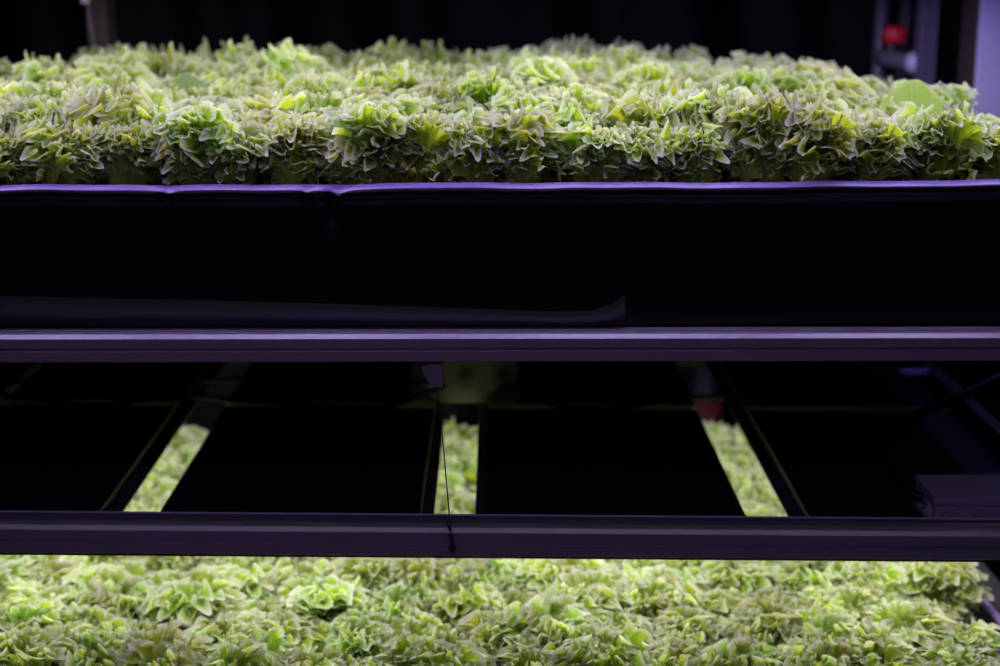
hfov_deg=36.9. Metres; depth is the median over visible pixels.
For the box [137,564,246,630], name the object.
lettuce
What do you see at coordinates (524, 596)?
lettuce
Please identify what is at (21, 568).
lettuce
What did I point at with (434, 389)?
power cable
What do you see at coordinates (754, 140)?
lettuce
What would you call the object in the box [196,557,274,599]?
lettuce
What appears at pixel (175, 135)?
lettuce
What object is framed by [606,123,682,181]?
lettuce
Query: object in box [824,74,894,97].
lettuce
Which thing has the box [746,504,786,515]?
lettuce
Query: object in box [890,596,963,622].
lettuce
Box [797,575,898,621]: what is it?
lettuce
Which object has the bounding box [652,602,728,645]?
lettuce
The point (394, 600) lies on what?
lettuce
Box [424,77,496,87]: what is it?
lettuce
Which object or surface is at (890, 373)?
cable sleeve
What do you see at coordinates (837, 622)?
lettuce
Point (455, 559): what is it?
lettuce
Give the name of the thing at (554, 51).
lettuce
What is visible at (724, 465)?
lettuce
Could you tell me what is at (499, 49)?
lettuce
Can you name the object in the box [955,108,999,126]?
lettuce
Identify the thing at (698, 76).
lettuce
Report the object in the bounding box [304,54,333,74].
lettuce
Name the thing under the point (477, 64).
lettuce
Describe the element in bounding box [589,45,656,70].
lettuce
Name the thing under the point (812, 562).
lettuce
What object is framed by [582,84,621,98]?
lettuce
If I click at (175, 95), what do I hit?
lettuce
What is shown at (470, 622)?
lettuce
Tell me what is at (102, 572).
lettuce
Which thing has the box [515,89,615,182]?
lettuce
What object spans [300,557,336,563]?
lettuce
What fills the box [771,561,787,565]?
lettuce
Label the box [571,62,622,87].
lettuce
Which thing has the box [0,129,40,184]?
lettuce
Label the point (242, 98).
lettuce
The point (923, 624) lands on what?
lettuce
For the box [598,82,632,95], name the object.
lettuce
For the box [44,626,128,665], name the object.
lettuce
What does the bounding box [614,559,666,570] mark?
lettuce
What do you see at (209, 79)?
lettuce
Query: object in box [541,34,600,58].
lettuce
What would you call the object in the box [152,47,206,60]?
lettuce
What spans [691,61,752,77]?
lettuce
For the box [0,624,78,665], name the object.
lettuce
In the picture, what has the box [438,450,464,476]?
lettuce
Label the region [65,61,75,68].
lettuce
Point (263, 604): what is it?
lettuce
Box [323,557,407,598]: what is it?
lettuce
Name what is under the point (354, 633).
lettuce
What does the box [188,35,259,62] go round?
lettuce
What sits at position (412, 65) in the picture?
lettuce
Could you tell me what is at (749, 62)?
lettuce
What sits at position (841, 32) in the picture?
wall
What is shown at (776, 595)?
lettuce
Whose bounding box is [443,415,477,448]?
lettuce
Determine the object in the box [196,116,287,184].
lettuce
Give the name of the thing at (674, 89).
lettuce
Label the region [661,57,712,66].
lettuce
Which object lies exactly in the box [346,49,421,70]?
lettuce
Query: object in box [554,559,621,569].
lettuce
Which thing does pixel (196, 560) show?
lettuce
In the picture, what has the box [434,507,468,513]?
lettuce
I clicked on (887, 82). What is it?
lettuce
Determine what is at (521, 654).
lettuce
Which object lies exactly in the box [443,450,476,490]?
lettuce
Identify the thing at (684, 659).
lettuce
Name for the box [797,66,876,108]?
lettuce
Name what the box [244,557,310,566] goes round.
lettuce
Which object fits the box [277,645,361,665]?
lettuce
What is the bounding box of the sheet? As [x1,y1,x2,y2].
[768,324,999,581]
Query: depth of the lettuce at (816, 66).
2.99 m
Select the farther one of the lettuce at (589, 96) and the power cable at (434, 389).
the power cable at (434, 389)
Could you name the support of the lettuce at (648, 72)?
on the tray at (831, 252)
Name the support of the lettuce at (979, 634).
in the tray at (987, 612)
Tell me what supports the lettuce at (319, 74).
on the tray at (831, 252)
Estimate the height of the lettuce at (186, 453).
0.135 m
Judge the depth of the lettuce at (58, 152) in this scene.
2.31 m
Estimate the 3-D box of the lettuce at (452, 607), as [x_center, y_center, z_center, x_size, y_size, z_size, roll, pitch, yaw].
[-0.071,0.518,2.808,0.175,0.133,0.196,6,15,24]
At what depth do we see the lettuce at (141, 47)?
3.32 m
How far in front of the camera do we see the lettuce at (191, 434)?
3.70 m
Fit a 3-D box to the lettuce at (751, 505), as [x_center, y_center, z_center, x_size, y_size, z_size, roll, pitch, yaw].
[0.502,0.415,3.240,0.188,0.132,0.198,-1,14,-6]
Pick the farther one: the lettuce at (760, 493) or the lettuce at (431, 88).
the lettuce at (760, 493)
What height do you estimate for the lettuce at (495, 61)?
0.166 m
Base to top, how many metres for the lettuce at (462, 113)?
0.138 m
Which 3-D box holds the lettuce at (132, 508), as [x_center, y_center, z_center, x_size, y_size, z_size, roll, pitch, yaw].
[-0.736,0.439,3.118,0.215,0.143,0.199,0,14,-1]
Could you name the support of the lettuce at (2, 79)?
on the tray at (831, 252)
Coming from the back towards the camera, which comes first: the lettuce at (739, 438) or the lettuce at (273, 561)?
the lettuce at (739, 438)
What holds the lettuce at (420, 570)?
in the tray at (987, 612)
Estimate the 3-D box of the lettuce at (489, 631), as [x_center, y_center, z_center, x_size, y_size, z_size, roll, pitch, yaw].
[0.025,0.556,2.669,0.176,0.123,0.153,-4,14,-16]
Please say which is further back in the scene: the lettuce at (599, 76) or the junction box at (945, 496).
the lettuce at (599, 76)
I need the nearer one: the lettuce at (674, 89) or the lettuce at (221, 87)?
the lettuce at (674, 89)
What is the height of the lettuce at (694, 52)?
0.186 m
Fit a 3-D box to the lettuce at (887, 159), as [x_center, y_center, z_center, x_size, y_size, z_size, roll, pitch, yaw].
[0.590,-0.280,2.361,0.137,0.146,0.144,-8,16,-29]
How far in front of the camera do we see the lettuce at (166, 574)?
2.92 m
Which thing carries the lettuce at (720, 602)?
on the tray at (987, 612)
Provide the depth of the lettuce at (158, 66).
3.10 m
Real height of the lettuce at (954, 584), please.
0.142 m
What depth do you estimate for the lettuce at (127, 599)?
2.75 m
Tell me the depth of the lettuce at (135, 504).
3.26 m
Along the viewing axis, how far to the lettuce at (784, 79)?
2.90 m
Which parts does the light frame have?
rail, light panel, light panel, panel rail, light panel, light panel, panel rail, suspension wire, rail, panel rail, rail, light panel, light panel, panel rail, light panel, light panel, rail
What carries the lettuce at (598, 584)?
in the tray at (987, 612)
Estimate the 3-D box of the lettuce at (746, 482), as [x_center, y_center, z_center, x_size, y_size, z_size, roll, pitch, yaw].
[0.487,0.389,3.359,0.207,0.127,0.194,-1,14,-6]
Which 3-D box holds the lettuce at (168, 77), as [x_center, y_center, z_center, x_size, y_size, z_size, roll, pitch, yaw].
[-0.678,-0.450,3.030,0.169,0.153,0.173,5,15,20]
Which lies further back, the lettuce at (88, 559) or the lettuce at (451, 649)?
the lettuce at (88, 559)
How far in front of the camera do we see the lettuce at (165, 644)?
2.53 m
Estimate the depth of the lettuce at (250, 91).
2.78 m
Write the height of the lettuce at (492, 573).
0.135 m
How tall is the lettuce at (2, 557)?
0.114 m
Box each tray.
[0,176,999,327]
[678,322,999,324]
[935,562,999,662]
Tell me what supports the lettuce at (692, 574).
in the tray at (987, 612)
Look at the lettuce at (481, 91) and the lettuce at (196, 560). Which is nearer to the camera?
the lettuce at (481, 91)
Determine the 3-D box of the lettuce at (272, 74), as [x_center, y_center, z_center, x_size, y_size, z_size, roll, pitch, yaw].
[-0.455,-0.471,3.057,0.187,0.181,0.215,2,14,10]
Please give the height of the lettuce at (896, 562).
0.112 m
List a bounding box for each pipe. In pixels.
[690,325,721,424]
[871,0,915,78]
[895,0,912,80]
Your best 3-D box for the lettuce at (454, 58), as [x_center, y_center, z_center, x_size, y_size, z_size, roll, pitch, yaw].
[-0.108,-0.574,3.486,0.179,0.181,0.209,8,16,29]
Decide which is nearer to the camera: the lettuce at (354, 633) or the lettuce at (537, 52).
the lettuce at (354, 633)
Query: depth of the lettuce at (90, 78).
2.88 m
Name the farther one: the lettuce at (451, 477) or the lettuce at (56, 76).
the lettuce at (451, 477)
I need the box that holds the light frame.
[0,361,999,561]
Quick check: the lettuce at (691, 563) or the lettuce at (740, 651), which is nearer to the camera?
the lettuce at (740, 651)
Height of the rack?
2.400 m
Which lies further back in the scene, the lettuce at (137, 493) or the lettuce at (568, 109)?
the lettuce at (137, 493)
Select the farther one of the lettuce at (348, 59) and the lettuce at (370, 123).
the lettuce at (348, 59)
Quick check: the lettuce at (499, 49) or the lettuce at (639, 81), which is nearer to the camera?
the lettuce at (639, 81)
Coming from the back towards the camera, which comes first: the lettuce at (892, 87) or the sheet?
the sheet
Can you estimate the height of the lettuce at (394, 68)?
0.169 m
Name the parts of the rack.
post, post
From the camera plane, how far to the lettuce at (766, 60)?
3.29 m
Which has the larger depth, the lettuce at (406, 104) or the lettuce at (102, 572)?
the lettuce at (102, 572)
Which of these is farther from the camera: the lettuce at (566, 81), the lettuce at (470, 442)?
the lettuce at (470, 442)
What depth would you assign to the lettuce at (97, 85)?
2.80 m
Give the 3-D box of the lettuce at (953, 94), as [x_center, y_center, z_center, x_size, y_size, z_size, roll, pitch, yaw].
[0.842,-0.424,2.944,0.199,0.145,0.194,7,15,28]
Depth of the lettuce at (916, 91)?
2.56 m
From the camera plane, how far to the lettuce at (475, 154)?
2.32 m
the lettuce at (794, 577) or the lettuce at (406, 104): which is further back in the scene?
the lettuce at (794, 577)
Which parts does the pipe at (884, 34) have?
valve stem, valve knob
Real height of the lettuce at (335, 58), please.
0.195 m
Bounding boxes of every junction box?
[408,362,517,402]
[913,475,999,517]
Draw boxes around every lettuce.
[0,53,53,80]
[0,73,88,103]
[0,77,38,89]
[0,90,24,133]
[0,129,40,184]
[0,555,61,564]
[0,556,38,592]
[0,574,42,608]
[0,591,77,632]
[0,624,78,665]
[4,93,71,183]
[6,577,116,624]
[7,50,77,83]
[9,113,117,184]
[25,71,79,89]
[26,556,96,590]
[39,79,109,89]
[44,604,139,637]
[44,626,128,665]
[58,555,143,566]
[58,559,160,590]
[61,83,173,184]
[63,572,168,624]
[64,58,157,82]
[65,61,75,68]
[67,72,153,100]
[69,42,126,63]
[73,69,165,89]
[74,50,149,69]
[77,118,165,184]
[92,41,154,60]
[112,42,188,77]
[113,616,215,665]
[118,556,191,576]
[119,82,190,102]
[124,500,148,510]
[127,506,158,511]
[128,472,158,506]
[128,618,164,629]
[132,473,177,502]
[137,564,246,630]
[140,486,170,511]
[141,100,243,184]
[146,44,182,55]
[146,95,256,124]
[151,453,185,481]
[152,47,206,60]
[153,70,179,81]
[157,556,228,571]
[158,561,213,580]
[161,72,207,94]
[164,440,200,468]
[165,55,232,78]
[167,425,207,450]
[169,82,216,97]
[183,607,268,646]
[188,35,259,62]
[192,68,251,86]
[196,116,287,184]
[196,432,208,444]
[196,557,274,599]
[202,620,302,665]
[206,73,278,98]
[215,38,318,75]
[224,94,258,106]
[226,600,333,658]
[232,86,271,99]
[232,593,280,615]
[235,56,314,87]
[238,108,304,184]
[242,87,285,111]
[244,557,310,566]
[257,557,331,596]
[262,114,331,184]
[270,82,360,116]
[271,72,353,96]
[271,572,374,622]
[277,43,344,69]
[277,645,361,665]
[283,70,341,91]
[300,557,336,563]
[303,108,350,184]
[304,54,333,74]
[315,109,389,184]
[318,70,350,79]
[320,608,410,661]
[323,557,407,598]
[326,100,425,183]
[333,65,371,76]
[338,91,434,117]
[341,50,381,67]
[343,573,444,622]
[345,79,388,99]
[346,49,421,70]
[346,59,426,95]
[350,640,430,665]
[364,37,452,64]
[369,558,466,595]
[372,60,429,68]
[374,625,496,665]
[380,109,456,182]
[380,606,451,640]
[388,66,437,76]
[388,81,465,104]
[389,59,419,73]
[407,59,449,75]
[407,109,467,127]
[421,569,507,628]
[422,95,488,115]
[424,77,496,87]
[425,75,455,87]
[428,48,465,66]
[430,105,511,182]
[431,63,489,81]
[434,489,475,513]
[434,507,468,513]
[437,470,469,497]
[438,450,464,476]
[441,435,471,465]
[442,55,487,69]
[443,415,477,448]
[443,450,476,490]
[446,558,528,593]
[447,107,526,178]
[449,66,526,110]
[449,480,475,493]
[451,558,491,563]
[452,609,521,661]
[453,49,516,65]
[462,440,477,473]
[477,56,578,86]
[479,618,545,657]
[483,85,582,116]
[485,106,572,182]
[485,632,557,665]
[486,594,611,647]
[487,57,509,70]
[487,577,541,612]
[488,46,517,55]
[501,62,535,71]
[504,559,613,595]
[508,52,586,69]
[510,74,591,92]
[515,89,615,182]
[517,40,579,62]
[517,559,554,587]
[536,65,600,90]
[540,621,657,665]
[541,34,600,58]
[541,568,646,612]
[551,44,608,67]
[553,117,647,181]
[554,82,618,112]
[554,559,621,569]
[570,54,629,82]
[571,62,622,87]
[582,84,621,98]
[586,36,644,58]
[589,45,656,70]
[590,563,643,579]
[590,602,655,646]
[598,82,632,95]
[601,89,683,128]
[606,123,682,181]
[608,60,676,92]
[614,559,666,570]
[617,78,700,106]
[617,566,705,628]
[628,77,699,91]
[630,560,715,592]
[630,629,706,665]
[631,56,694,74]
[645,627,707,665]
[646,73,737,96]
[646,119,737,182]
[650,44,713,64]
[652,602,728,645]
[659,78,752,181]
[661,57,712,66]
[672,68,716,82]
[679,560,735,571]
[685,586,750,618]
[688,633,786,665]
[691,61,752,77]
[692,82,763,179]
[698,560,778,596]
[703,420,733,451]
[712,65,783,94]
[712,85,807,181]
[715,444,759,469]
[716,449,728,463]
[717,58,764,70]
[720,460,735,470]
[721,592,828,644]
[723,461,754,484]
[725,425,752,452]
[729,51,793,68]
[730,470,751,499]
[731,479,775,504]
[738,466,768,484]
[738,497,764,515]
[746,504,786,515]
[747,585,812,609]
[749,90,850,181]
[750,64,787,71]
[757,52,790,68]
[758,560,846,597]
[763,493,785,513]
[766,66,834,96]
[766,95,873,181]
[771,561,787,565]
[775,635,881,665]
[780,57,852,77]
[790,56,843,74]
[793,603,890,663]
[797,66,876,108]
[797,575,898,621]
[809,561,827,564]
[818,561,911,600]
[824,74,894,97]
[835,622,929,665]
[842,92,904,116]
[844,107,893,127]
[849,111,922,180]
[862,599,961,655]
[868,86,957,108]
[869,76,893,86]
[879,79,944,118]
[882,561,903,566]
[888,100,991,179]
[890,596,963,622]
[893,79,980,115]
[896,562,993,620]
[915,636,999,665]
[941,616,999,661]
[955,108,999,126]
[965,122,999,179]
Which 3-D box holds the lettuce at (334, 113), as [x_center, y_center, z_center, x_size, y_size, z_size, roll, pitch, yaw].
[-0.258,-0.304,2.470,0.176,0.136,0.170,4,14,17]
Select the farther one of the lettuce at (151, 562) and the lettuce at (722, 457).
the lettuce at (722, 457)
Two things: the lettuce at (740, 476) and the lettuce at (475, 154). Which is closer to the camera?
the lettuce at (475, 154)
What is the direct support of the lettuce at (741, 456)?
in the tray at (987, 612)
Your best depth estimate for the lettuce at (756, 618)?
2.66 m
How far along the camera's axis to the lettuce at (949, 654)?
2.58 m
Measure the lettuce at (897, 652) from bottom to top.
0.128 m
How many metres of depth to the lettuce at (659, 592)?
2.77 m
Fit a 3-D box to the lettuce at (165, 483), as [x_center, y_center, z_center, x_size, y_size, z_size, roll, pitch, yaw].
[-0.764,0.387,3.352,0.168,0.130,0.178,-11,18,-39]
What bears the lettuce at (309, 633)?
in the tray at (987, 612)
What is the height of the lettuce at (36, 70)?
0.196 m
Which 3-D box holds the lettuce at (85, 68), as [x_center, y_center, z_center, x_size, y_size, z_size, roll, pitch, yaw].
[-0.769,-0.460,3.010,0.189,0.184,0.191,-10,17,-36]
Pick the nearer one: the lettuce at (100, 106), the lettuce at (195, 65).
the lettuce at (100, 106)
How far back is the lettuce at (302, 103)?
2.55 m
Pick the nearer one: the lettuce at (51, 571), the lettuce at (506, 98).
the lettuce at (506, 98)
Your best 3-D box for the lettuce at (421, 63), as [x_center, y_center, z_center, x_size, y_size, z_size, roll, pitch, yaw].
[-0.207,-0.512,3.268,0.181,0.162,0.189,9,17,34]
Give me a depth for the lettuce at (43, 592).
2.78 m
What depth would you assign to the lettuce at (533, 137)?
2.33 m
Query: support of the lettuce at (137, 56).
on the tray at (831, 252)
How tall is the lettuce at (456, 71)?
0.171 m
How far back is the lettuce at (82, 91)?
2.56 m
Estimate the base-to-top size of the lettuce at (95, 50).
0.184 m
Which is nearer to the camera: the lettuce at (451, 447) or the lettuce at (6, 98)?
the lettuce at (6, 98)
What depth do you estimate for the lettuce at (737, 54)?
3.34 m
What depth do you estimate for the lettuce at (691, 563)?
2.94 m
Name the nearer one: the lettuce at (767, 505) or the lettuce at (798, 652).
the lettuce at (798, 652)
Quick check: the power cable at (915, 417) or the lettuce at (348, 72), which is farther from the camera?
the lettuce at (348, 72)
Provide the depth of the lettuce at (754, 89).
2.53 m
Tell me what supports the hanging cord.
hanging from the rack
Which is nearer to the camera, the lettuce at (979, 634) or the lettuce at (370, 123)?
the lettuce at (370, 123)
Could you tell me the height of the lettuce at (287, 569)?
0.125 m
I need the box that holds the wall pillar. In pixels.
[957,0,999,117]
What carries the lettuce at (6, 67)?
on the tray at (831, 252)
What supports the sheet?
attached to the rack
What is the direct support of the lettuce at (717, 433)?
in the tray at (987, 612)
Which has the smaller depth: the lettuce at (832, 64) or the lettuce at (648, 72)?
the lettuce at (648, 72)
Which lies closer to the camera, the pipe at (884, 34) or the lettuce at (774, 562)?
the lettuce at (774, 562)
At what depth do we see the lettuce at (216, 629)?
2.68 m
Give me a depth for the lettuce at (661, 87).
2.70 m
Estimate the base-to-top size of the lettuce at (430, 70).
0.173 m
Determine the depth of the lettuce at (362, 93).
2.69 m
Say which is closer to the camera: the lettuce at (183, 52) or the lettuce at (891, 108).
the lettuce at (891, 108)
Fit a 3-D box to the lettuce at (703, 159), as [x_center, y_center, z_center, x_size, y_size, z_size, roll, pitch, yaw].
[0.297,-0.280,2.382,0.164,0.130,0.150,0,14,-2]
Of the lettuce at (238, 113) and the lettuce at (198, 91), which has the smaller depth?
the lettuce at (238, 113)
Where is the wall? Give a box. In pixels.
[0,0,962,431]
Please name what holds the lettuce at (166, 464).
in the tray at (987, 612)
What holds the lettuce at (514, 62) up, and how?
on the tray at (831, 252)
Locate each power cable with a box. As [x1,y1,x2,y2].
[0,383,445,409]
[887,372,999,502]
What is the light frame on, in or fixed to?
hanging from the rack
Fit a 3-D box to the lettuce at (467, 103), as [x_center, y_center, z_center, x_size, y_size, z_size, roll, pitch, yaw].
[-0.087,-0.340,2.605,0.185,0.144,0.173,0,14,0]
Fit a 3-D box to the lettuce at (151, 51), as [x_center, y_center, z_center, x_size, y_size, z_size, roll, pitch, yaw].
[-0.788,-0.577,3.487,0.176,0.189,0.183,0,14,-1]
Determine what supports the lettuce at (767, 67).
on the tray at (831, 252)
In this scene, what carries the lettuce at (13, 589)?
in the tray at (987, 612)
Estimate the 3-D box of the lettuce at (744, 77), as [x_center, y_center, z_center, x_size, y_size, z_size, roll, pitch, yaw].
[0.473,-0.436,2.920,0.184,0.175,0.195,1,14,4]
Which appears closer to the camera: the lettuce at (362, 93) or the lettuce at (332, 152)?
the lettuce at (332, 152)
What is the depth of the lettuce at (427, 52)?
3.44 m
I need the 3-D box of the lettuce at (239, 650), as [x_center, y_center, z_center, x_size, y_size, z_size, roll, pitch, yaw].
[-0.427,0.581,2.559,0.205,0.130,0.190,-10,17,-36]
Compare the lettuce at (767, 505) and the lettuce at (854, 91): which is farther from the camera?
the lettuce at (767, 505)
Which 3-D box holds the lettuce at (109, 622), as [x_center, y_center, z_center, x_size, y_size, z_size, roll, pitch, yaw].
[-0.724,0.556,2.676,0.198,0.126,0.185,10,17,37]
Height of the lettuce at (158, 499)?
0.135 m
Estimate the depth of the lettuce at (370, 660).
2.55 m
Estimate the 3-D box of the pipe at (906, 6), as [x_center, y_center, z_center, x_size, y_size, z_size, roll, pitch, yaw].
[1.042,-0.440,3.944,0.039,2.500,0.039,0,14,0]
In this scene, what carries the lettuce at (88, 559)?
in the tray at (987, 612)
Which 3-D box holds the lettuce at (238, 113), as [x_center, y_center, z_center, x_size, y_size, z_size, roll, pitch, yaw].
[-0.484,-0.314,2.465,0.212,0.156,0.226,8,16,31]
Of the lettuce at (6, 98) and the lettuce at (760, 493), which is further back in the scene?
the lettuce at (760, 493)
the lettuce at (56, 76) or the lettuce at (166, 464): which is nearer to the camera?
the lettuce at (56, 76)
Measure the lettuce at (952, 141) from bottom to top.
0.158 m
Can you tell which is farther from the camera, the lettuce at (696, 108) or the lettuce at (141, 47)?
the lettuce at (141, 47)
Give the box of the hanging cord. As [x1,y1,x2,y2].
[81,0,95,46]
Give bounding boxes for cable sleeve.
[840,361,929,380]
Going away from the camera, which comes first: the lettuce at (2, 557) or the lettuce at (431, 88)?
the lettuce at (431, 88)
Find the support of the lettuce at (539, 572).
in the tray at (987, 612)
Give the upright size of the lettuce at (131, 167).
0.132 m
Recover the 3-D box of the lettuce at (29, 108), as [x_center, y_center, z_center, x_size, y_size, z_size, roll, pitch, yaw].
[-0.747,-0.314,2.466,0.174,0.160,0.165,7,15,27]
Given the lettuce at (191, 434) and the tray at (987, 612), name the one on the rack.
the tray at (987, 612)
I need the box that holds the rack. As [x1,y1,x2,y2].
[0,0,999,612]
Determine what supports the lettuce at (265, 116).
on the tray at (831, 252)
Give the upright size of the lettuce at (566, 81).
0.174 m
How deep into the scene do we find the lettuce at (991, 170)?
2.35 m
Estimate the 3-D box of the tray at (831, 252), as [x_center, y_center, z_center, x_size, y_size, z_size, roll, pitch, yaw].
[-0.085,-0.273,2.956,2.088,0.237,1.342,0,14,0]
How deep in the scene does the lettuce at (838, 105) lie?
2.44 m
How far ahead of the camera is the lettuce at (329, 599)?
2.75 m
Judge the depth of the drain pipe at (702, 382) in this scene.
3.92 m
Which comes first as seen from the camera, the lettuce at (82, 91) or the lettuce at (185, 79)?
the lettuce at (82, 91)
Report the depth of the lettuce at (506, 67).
3.01 m
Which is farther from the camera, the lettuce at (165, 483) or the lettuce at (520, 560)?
the lettuce at (165, 483)
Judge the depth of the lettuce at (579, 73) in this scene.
2.89 m
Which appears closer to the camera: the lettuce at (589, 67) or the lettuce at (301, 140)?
the lettuce at (301, 140)
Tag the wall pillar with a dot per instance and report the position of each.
(979, 48)
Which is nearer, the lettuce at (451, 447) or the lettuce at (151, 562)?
the lettuce at (151, 562)
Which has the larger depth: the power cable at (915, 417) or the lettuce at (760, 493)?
the lettuce at (760, 493)
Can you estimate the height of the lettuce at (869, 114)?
0.136 m
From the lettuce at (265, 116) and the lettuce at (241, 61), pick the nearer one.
the lettuce at (265, 116)
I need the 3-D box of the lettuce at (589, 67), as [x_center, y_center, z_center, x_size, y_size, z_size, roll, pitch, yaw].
[0.218,-0.499,3.175,0.217,0.181,0.182,-7,15,-26]
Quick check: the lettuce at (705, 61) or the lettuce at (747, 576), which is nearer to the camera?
the lettuce at (747, 576)
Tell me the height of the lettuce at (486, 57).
0.185 m
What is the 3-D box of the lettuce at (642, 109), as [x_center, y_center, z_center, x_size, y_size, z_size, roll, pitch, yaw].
[0.244,-0.318,2.474,0.166,0.160,0.174,-4,14,-14]
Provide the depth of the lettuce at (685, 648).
2.57 m
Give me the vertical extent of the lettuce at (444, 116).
0.131 m
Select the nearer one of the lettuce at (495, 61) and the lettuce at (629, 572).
the lettuce at (629, 572)
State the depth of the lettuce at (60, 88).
2.58 m
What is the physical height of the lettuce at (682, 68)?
0.176 m
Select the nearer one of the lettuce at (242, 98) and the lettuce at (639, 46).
the lettuce at (242, 98)
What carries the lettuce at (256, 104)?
on the tray at (831, 252)
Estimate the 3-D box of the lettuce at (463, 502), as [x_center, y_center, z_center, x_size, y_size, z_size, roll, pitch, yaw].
[-0.096,0.408,3.255,0.196,0.134,0.210,-7,15,-26]
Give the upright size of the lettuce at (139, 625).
0.106 m
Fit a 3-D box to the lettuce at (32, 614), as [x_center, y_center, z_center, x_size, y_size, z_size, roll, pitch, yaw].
[-0.854,0.545,2.671,0.203,0.142,0.182,0,14,-2]
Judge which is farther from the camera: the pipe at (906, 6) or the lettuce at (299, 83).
the pipe at (906, 6)
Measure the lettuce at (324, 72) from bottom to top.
0.166 m
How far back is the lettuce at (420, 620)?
2.69 m
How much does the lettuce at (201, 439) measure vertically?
0.132 m
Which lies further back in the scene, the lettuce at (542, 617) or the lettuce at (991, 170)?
the lettuce at (542, 617)
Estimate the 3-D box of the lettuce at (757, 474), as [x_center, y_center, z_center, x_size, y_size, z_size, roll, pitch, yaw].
[0.640,0.365,3.472,0.176,0.121,0.167,-9,16,-32]
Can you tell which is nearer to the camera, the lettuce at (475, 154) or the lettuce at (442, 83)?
the lettuce at (475, 154)
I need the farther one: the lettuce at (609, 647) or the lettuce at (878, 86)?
the lettuce at (878, 86)
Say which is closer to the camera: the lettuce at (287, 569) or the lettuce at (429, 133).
the lettuce at (429, 133)
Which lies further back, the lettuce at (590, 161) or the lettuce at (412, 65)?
the lettuce at (412, 65)
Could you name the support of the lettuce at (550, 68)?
on the tray at (831, 252)
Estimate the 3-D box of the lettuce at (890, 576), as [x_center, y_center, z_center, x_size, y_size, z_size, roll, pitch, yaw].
[0.706,0.496,2.912,0.172,0.130,0.203,-8,16,-30]
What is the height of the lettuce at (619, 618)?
0.124 m
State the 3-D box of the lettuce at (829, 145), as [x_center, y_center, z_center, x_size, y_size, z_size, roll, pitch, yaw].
[0.490,-0.292,2.353,0.169,0.167,0.178,-5,14,-19]
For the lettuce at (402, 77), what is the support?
on the tray at (831, 252)
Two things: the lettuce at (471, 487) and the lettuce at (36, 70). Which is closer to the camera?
the lettuce at (36, 70)
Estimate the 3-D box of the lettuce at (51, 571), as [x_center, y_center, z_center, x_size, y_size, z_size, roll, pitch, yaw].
[-0.841,0.502,2.906,0.177,0.121,0.188,-5,14,-18]
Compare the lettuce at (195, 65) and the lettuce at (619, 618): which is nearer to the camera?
the lettuce at (619, 618)

